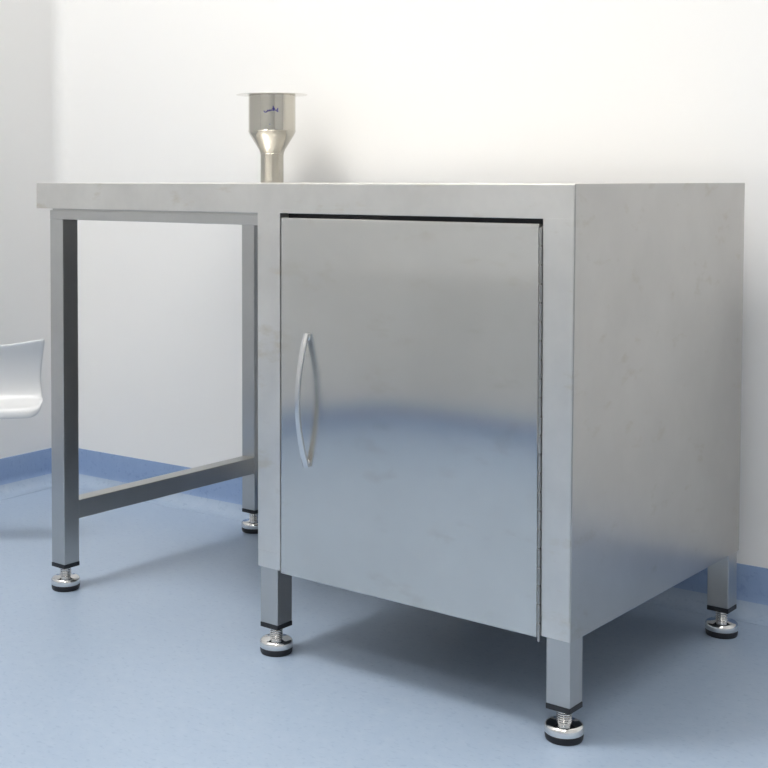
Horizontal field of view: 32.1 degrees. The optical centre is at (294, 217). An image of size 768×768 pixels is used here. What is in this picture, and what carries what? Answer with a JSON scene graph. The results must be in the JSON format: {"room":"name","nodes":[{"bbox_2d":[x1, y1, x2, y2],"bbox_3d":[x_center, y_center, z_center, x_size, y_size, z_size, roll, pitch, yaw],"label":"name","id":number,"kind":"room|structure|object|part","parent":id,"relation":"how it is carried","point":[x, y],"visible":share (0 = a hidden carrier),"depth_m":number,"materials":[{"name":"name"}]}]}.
{"room":"clean room","nodes":[
{"label":"clean room","id":0,"kind":"room"},
{"bbox_2d":[0,0,51,458],"bbox_3d":[-1.490,-1.419,2.703,0.080,4.400,2.565,1,2,37],"label":"wall","id":1,"kind":"structure","parent":0,"point":[25,25],"depth_m":3.66,"materials":[{"name":"white paint"}]},
{"bbox_2d":[0,448,51,499],"bbox_3d":[-1.438,0.731,2.726,0.048,0.099,2.565,1,2,37],"label":"baseboard","id":2,"kind":"structure","parent":1,"relation":"attached to","point":[22,474],"depth_m":3.67,"materials":[{"name":"blue plastic"}]},
{"bbox_2d":[0,488,767,767],"bbox_3d":[0.420,0.880,0.088,6.360,0.050,4.760,1,2,37],"label":"floor","id":3,"kind":"structure","parent":0,"point":[155,660],"depth_m":2.30,"materials":[{"name":"blue plastic"}]},
{"bbox_2d":[0,339,44,418],"bbox_3d":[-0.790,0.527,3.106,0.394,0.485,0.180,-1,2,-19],"label":"chair","id":4,"kind":"object","parent":3,"relation":"on","point":[21,396],"visible":1,"depth_m":3.12,"materials":[{"name":"white plastic"}]},
{"bbox_2d":[36,182,744,745],"bbox_3d":[0.143,0.357,2.633,1.257,0.851,0.694,1,2,40],"label":"worktable","id":5,"kind":"object","parent":3,"relation":"on","point":[515,407],"visible":1,"depth_m":2.20,"materials":[{"name":"metal"}]},
{"bbox_3d":[-0.480,0.363,2.775,0.040,0.718,0.040,1,2,40],"label":"leg","id":6,"kind":"part","parent":5,"relation":"part of","materials":[{"name":"metal"}]},
{"bbox_3d":[-0.480,0.746,2.786,0.024,0.030,0.024,1,2,40],"label":"threaded stem","id":7,"kind":"part","parent":5,"relation":"part of","materials":[{"name":"silver metal"}]},
{"bbox_3d":[-0.274,-0.002,2.591,0.580,0.022,0.040,1,2,40],"label":"rail","id":8,"kind":"part","parent":5,"relation":"part of","materials":[{"name":"metal"}]},
{"bbox_3d":[-0.100,0.350,3.228,0.040,0.718,0.040,1,2,40],"label":"leg","id":9,"kind":"part","parent":5,"relation":"part of","materials":[{"name":"metal"}]},
{"bbox_3d":[-0.099,0.733,3.239,0.024,0.030,0.024,1,2,40],"label":"threaded stem","id":10,"kind":"part","parent":5,"relation":"part of","materials":[{"name":"silver metal"}]},
{"bbox_2d":[237,92,306,182],"bbox_3d":[-0.053,-0.183,3.101,0.166,0.206,0.166,1,2,40],"label":"funnel","id":11,"kind":"object","parent":5,"relation":"on","point":[271,115],"visible":1,"depth_m":3.06,"materials":[{"name":"metal"}]},
{"bbox_3d":[-0.033,0.296,2.393,0.053,0.610,0.040,1,2,40],"label":"frame post","id":12,"kind":"part","parent":5,"relation":"part of","materials":[{"name":"metal"}]},
{"bbox_3d":[-0.033,0.682,2.409,0.040,0.102,0.040,1,2,40],"label":"leg","id":13,"kind":"part","parent":5,"relation":"part of","materials":[{"name":"metal"}]},
{"bbox_3d":[-0.033,0.756,2.411,0.024,0.030,0.024,1,2,40],"label":"threaded stem","id":14,"kind":"part","parent":5,"relation":"part of","materials":[{"name":"silver metal"}]},
{"bbox_3d":[0.014,0.320,2.310,0.012,0.235,0.035,1,2,40],"label":"handle","id":15,"kind":"part","parent":5,"relation":"part of","materials":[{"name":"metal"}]},
{"bbox_3d":[0.179,0.323,2.201,0.517,0.635,0.020,1,2,40],"label":"door","id":16,"kind":"part","parent":5,"relation":"part of","materials":[{"name":"metal"}]},
{"bbox_3d":[0.187,0.621,2.217,0.628,0.031,0.040,1,2,40],"label":"rail","id":17,"kind":"part","parent":5,"relation":"part of","materials":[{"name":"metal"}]},
{"bbox_3d":[0.410,0.306,2.021,0.053,0.610,0.040,1,2,40],"label":"frame post","id":18,"kind":"part","parent":5,"relation":"part of","materials":[{"name":"metal"}]},
{"bbox_3d":[0.413,0.767,2.036,0.024,0.030,0.024,1,2,40],"label":"threaded stem","id":19,"kind":"part","parent":5,"relation":"part of","materials":[{"name":"silver metal"}]},
{"bbox_3d":[0.413,0.692,2.034,0.040,0.102,0.040,1,2,40],"label":"leg","id":20,"kind":"part","parent":5,"relation":"part of","materials":[{"name":"metal"}]},
{"bbox_3d":[0.627,0.289,2.240,0.007,0.692,0.656,1,2,40],"label":"panel","id":21,"kind":"part","parent":5,"relation":"part of","materials":[{"name":"metal"}]},
{"bbox_3d":[0.805,0.753,2.502,0.024,0.030,0.024,1,2,40],"label":"threaded stem","id":22,"kind":"part","parent":5,"relation":"part of","materials":[{"name":"silver metal"}]},
{"bbox_3d":[0.805,0.679,2.500,0.040,0.102,0.040,1,2,40],"label":"leg","id":23,"kind":"part","parent":5,"relation":"part of","materials":[{"name":"metal"}]},
{"bbox_2d":[51,0,767,567],"bbox_3d":[1.790,-1.398,1.899,6.280,4.400,0.115,1,2,37],"label":"wall","id":24,"kind":"structure","parent":0,"point":[143,91],"depth_m":3.17,"materials":[{"name":"white paint"}]},
{"bbox_2d":[79,448,767,626],"bbox_3d":[1.794,0.754,1.899,6.200,0.099,0.048,1,2,37],"label":"baseboard","id":25,"kind":"structure","parent":24,"relation":"attached to","point":[97,470],"depth_m":3.41,"materials":[{"name":"blue plastic"}]}
]}

